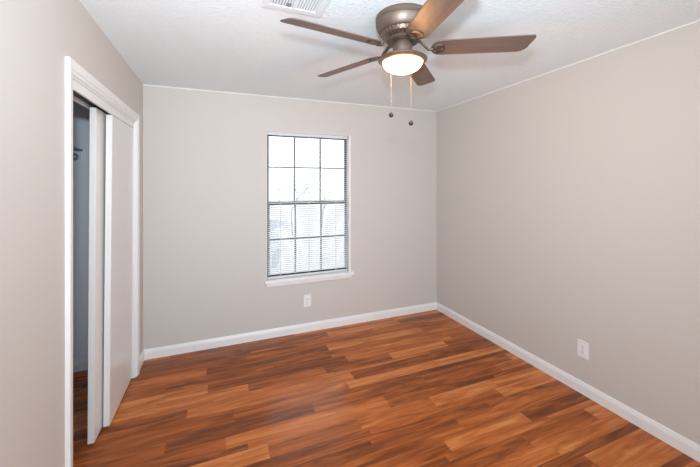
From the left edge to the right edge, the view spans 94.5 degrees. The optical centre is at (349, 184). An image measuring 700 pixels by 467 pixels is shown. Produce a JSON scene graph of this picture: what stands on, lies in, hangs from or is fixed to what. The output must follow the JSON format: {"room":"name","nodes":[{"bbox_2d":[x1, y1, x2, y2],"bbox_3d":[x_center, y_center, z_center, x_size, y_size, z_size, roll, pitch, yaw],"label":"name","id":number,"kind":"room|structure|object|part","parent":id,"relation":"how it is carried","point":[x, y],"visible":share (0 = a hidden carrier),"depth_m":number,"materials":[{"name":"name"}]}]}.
{"room":"empty bedroom","nodes":[
{"label":"empty bedroom","id":0,"kind":"room"},
{"bbox_2d":[0,0,142,466],"bbox_3d":[-1.009,0.319,0.665,0.115,2.443,4.644,0,0,-22],"label":"wall","id":1,"kind":"structure","parent":0,"point":[36,36],"depth_m":1.20,"materials":[{"name":"grey paint"}]},
{"bbox_2d":[73,95,91,109],"bbox_3d":[-1.595,-0.469,1.990,0.004,0.026,1.176,0,0,-22],"label":"trim","id":2,"kind":"structure","parent":1,"relation":"attached to","point":[75,99],"depth_m":1.85,"materials":[{"name":"white"}]},
{"bbox_2d":[73,91,110,114],"bbox_3d":[-1.554,-0.478,2.006,0.092,0.029,1.176,0,0,-22],"label":"trim","id":3,"kind":"structure","parent":1,"relation":"attached to","point":[75,94],"depth_m":1.87,"materials":[{"name":"grey metal"}]},
{"bbox_2d":[88,107,106,443],"bbox_3d":[-1.651,0.535,2.220,0.034,1.989,0.677,0,0,-22],"label":"door","id":4,"kind":"structure","parent":1,"relation":"in","point":[97,141],"depth_m":1.94,"materials":[{"name":"white wood"}]},
{"bbox_2d":[65,56,139,466],"bbox_3d":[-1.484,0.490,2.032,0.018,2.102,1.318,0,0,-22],"label":"trim","id":5,"kind":"structure","parent":1,"relation":"attached to","point":[72,68],"depth_m":1.44,"materials":[{"name":"white wood"}]},
{"bbox_2d":[73,79,133,127],"bbox_3d":[-1.505,-0.469,2.026,0.012,0.047,1.176,0,0,-22],"label":"trim","id":6,"kind":"structure","parent":1,"relation":"attached to","point":[78,88],"depth_m":1.84,"materials":[{"name":"white wood"}]},
{"bbox_2d":[103,115,132,426],"bbox_3d":[-1.637,0.543,2.303,0.044,1.973,0.560,0,0,-22],"label":"door","id":7,"kind":"structure","parent":1,"relation":"in","point":[119,135],"depth_m":2.19,"materials":[{"name":"white wood"}]},
{"bbox_2d":[140,350,143,368],"bbox_3d":[-1.771,1.496,2.744,0.012,0.088,0.217,0,0,-22],"label":"baseboard","id":8,"kind":"structure","parent":1,"relation":"attached to","point":[142,353],"depth_m":2.76,"materials":[{"name":"white wood"}]},
{"bbox_2d":[73,85,436,360],"bbox_3d":[-0.680,0.317,3.359,3.950,2.447,0.115,0,0,-22],"label":"wall","id":9,"kind":"structure","parent":0,"point":[205,152],"depth_m":3.15,"materials":[{"name":"grey paint"}]},
{"bbox_2d":[73,359,87,371],"bbox_3d":[-2.206,1.496,2.680,0.612,0.088,0.012,0,0,-22],"label":"baseboard","id":10,"kind":"structure","parent":9,"relation":"attached to","point":[78,365],"depth_m":2.67,"materials":[{"name":"white wood"}]},
{"bbox_2d":[143,84,435,111],"bbox_3d":[-0.373,-0.887,3.417,3.108,0.037,0.004,0,0,-22],"label":"trim","id":11,"kind":"structure","parent":9,"relation":"attached to","point":[143,84],"depth_m":3.26,"materials":[{"name":"white wood"}]},
{"bbox_2d":[144,302,435,359],"bbox_3d":[-0.372,1.496,3.413,3.108,0.088,0.012,0,0,-22],"label":"baseboard","id":12,"kind":"structure","parent":9,"relation":"attached to","point":[163,351],"depth_m":3.27,"materials":[{"name":"white wood"}]},
{"bbox_2d":[304,294,310,306],"bbox_3d":[-0.446,1.220,3.385,0.080,0.126,0.009,0,0,-22],"label":"wall outlet","id":13,"kind":"object","parent":9,"relation":"attached to","point":[307,298],"visible":1,"depth_m":3.38,"materials":[{"name":"white plastic"}]},
{"bbox_2d":[265,130,353,287],"bbox_3d":[-0.422,0.249,3.441,0.954,1.576,0.144,0,0,-22],"label":"window","id":14,"kind":"structure","parent":9,"relation":"in","point":[313,278],"depth_m":3.48,"materials":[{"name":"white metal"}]},
{"bbox_3d":[-0.453,-0.148,3.498,0.860,0.729,0.013,0,0,-22],"label":"sash","id":15,"kind":"part","parent":14,"relation":"part of","materials":[{"name":"glass"}]},
{"bbox_2d":[267,132,346,278],"bbox_3d":[-0.432,0.213,3.434,0.867,1.494,0.047,0,0,-22],"label":"window blind","id":16,"kind":"object","parent":14,"relation":"attached to","point":[282,269],"visible":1,"depth_m":3.43,"materials":[{"name":"white plastic"}]},
{"bbox_3d":[-0.715,0.221,3.330,0.003,1.462,0.030,0,0,-22],"label":"ladder cord","id":17,"kind":"part","parent":16,"relation":"part of","materials":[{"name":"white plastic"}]},
{"bbox_3d":[-0.435,0.951,3.442,0.863,0.018,0.025,0,0,-22],"label":"rail","id":18,"kind":"part","parent":16,"relation":"part of","materials":[{"name":"white plastic"}]},
{"bbox_3d":[-0.447,0.566,3.483,0.860,0.767,0.014,0,0,-22],"label":"sash","id":19,"kind":"part","parent":14,"relation":"part of","materials":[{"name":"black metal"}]},
{"bbox_3d":[-0.416,0.980,3.426,0.954,0.032,0.112,0,0,-22],"label":"sill","id":20,"kind":"part","parent":14,"relation":"part of","materials":[{"name":"white wood"}]},
{"bbox_2d":[73,310,699,466],"bbox_3d":[0.128,1.601,1.181,4.065,0.120,4.758,0,0,-22],"label":"floor","id":21,"kind":"structure","parent":0,"point":[421,389],"depth_m":2.20,"materials":[{"name":"laminate"}]},
{"bbox_2d":[79,0,699,110],"bbox_3d":[0.128,-0.965,1.181,4.065,0.189,4.758,0,0,-22],"label":"ceiling","id":22,"kind":"structure","parent":0,"point":[236,46],"depth_m":2.05,"materials":[{"name":"white paint"}]},
{"bbox_2d":[261,0,329,17],"bbox_3d":[-0.258,-0.892,1.562,0.304,0.008,0.233,-1,0,-22],"label":"ceiling vent","id":23,"kind":"object","parent":22,"relation":"in","point":[315,8],"visible":1,"depth_m":1.61,"materials":[{"name":"white metal"}]},
{"bbox_2d":[280,0,535,125],"bbox_3d":[0.252,-0.619,1.721,1.246,0.564,1.262,0,0,-22],"label":"ceiling fan","id":24,"kind":"object","parent":22,"relation":"hanging from","point":[401,26],"visible":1,"depth_m":1.66,"materials":[{"name":"brown metal"}]},
{"bbox_3d":[-0.071,-0.729,1.550,0.513,0.037,0.120,0,0,-29],"label":"blade","id":25,"kind":"part","parent":24,"relation":"part of","materials":[{"name":"brown wood"}]},
{"bbox_3d":[-0.015,-0.729,2.024,0.513,0.037,0.120,0,0,43],"label":"blade","id":26,"kind":"part","parent":24,"relation":"part of","materials":[{"name":"brown wood"}]},
{"bbox_3d":[0.284,-0.632,1.748,0.214,0.064,0.214,0,0,-22],"label":"lamp shade","id":27,"kind":"part","parent":24,"relation":"part of","materials":[{"name":"white glass"}]},
{"bbox_3d":[0.454,-0.729,2.117,0.120,0.037,0.513,0,0,25],"label":"blade","id":28,"kind":"part","parent":24,"relation":"part of","materials":[{"name":"brown wood"}]},
{"bbox_3d":[0.363,-0.729,1.349,0.120,0.037,0.513,0,0,-11],"label":"blade","id":29,"kind":"part","parent":24,"relation":"part of","materials":[{"name":"brown wood"}]},
{"bbox_3d":[0.687,-0.729,1.700,0.513,0.037,0.120,0,0,7],"label":"blade","id":30,"kind":"part","parent":24,"relation":"part of","materials":[{"name":"brown wood"}]},
{"bbox_2d":[437,21,699,444],"bbox_3d":[1.984,0.305,1.861,0.115,2.471,4.644,0,0,-22],"label":"wall","id":31,"kind":"structure","parent":0,"point":[568,198],"depth_m":2.32,"materials":[{"name":"grey paint"}]},
{"bbox_2d":[436,302,699,461],"bbox_3d":[1.739,1.496,2.301,0.012,0.088,3.644,0,0,-22],"label":"baseboard","id":32,"kind":"structure","parent":31,"relation":"attached to","point":[686,446],"depth_m":2.31,"materials":[{"name":"white wood"}]},
{"bbox_2d":[436,19,699,111],"bbox_3d":[1.743,-0.910,2.303,0.004,0.029,3.644,0,0,-22],"label":"trim","id":33,"kind":"structure","parent":31,"relation":"attached to","point":[699,19],"depth_m":2.32,"materials":[{"name":"white wood"}]},
{"bbox_2d":[577,338,588,359],"bbox_3d":[1.710,1.212,2.378,0.009,0.126,0.080,0,0,-22],"label":"wall outlet","id":34,"kind":"object","parent":31,"relation":"attached to","point":[582,346],"visible":1,"depth_m":2.37,"materials":[{"name":"white plastic"}]},
{"bbox_3d":[-2.200,0.329,1.686,0.115,2.423,2.094,0,0,-22],"label":"wall","id":35,"kind":"structure","parent":0,"visible":0},
{"bbox_2d":[73,147,82,161],"bbox_3d":[-2.008,-0.238,1.762,0.298,0.102,1.864,0,0,-22],"label":"closet shelf","id":36,"kind":"object","parent":35,"relation":"attached to","point":[78,151],"visible":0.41,"depth_m":2.66,"materials":[{"name":"grey paint"}]},
{"bbox_2d":[73,153,78,160],"bbox_3d":[-1.913,-0.224,1.791,0.059,0.059,1.845,0,0,-22],"label":"closet rod","id":37,"kind":"object","parent":36,"relation":"hanging from","point":[75,156],"visible":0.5,"depth_m":2.64,"materials":[{"name":"silver metal"}]},
{"label":"outside","id":38,"kind":"structure","parent":0,"visible":0},
{"bbox_2d":[269,199,343,272],"bbox_3d":[-10.624,4.390,46.806,105.000,0.200,85.186,0,0,-22],"label":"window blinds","id":39,"kind":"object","parent":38,"point":[301,199],"depth_m":30.71,"materials":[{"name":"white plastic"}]},
{"bbox_2d":[270,220,290,273],"bbox_3d":[-6.624,2.566,10.182,8.121,3.450,7.001,0,0,1],"label":"house","id":40,"kind":"structure","parent":39,"relation":"on","point":[273,220],"depth_m":12.55,"materials":[{"name":"grey"}]},
{"bbox_2d":[286,173,318,234],"bbox_3d":[-4.137,1.517,27.558,2.874,5.557,3.817,0,0,23],"label":"bare tree","id":41,"kind":"object","parent":39,"relation":"on","point":[291,173],"visible":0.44,"depth_m":27.25,"materials":[{"name":"grey plant"}]},
{"bbox_2d":[321,187,336,226],"bbox_3d":[-2.196,2.211,31.965,2.532,4.177,1.974,0,0,17],"label":"bare tree","id":42,"kind":"object","parent":39,"relation":"on","point":[326,187],"visible":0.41,"depth_m":32.15,"materials":[{"name":"grey plant"}]}
]}

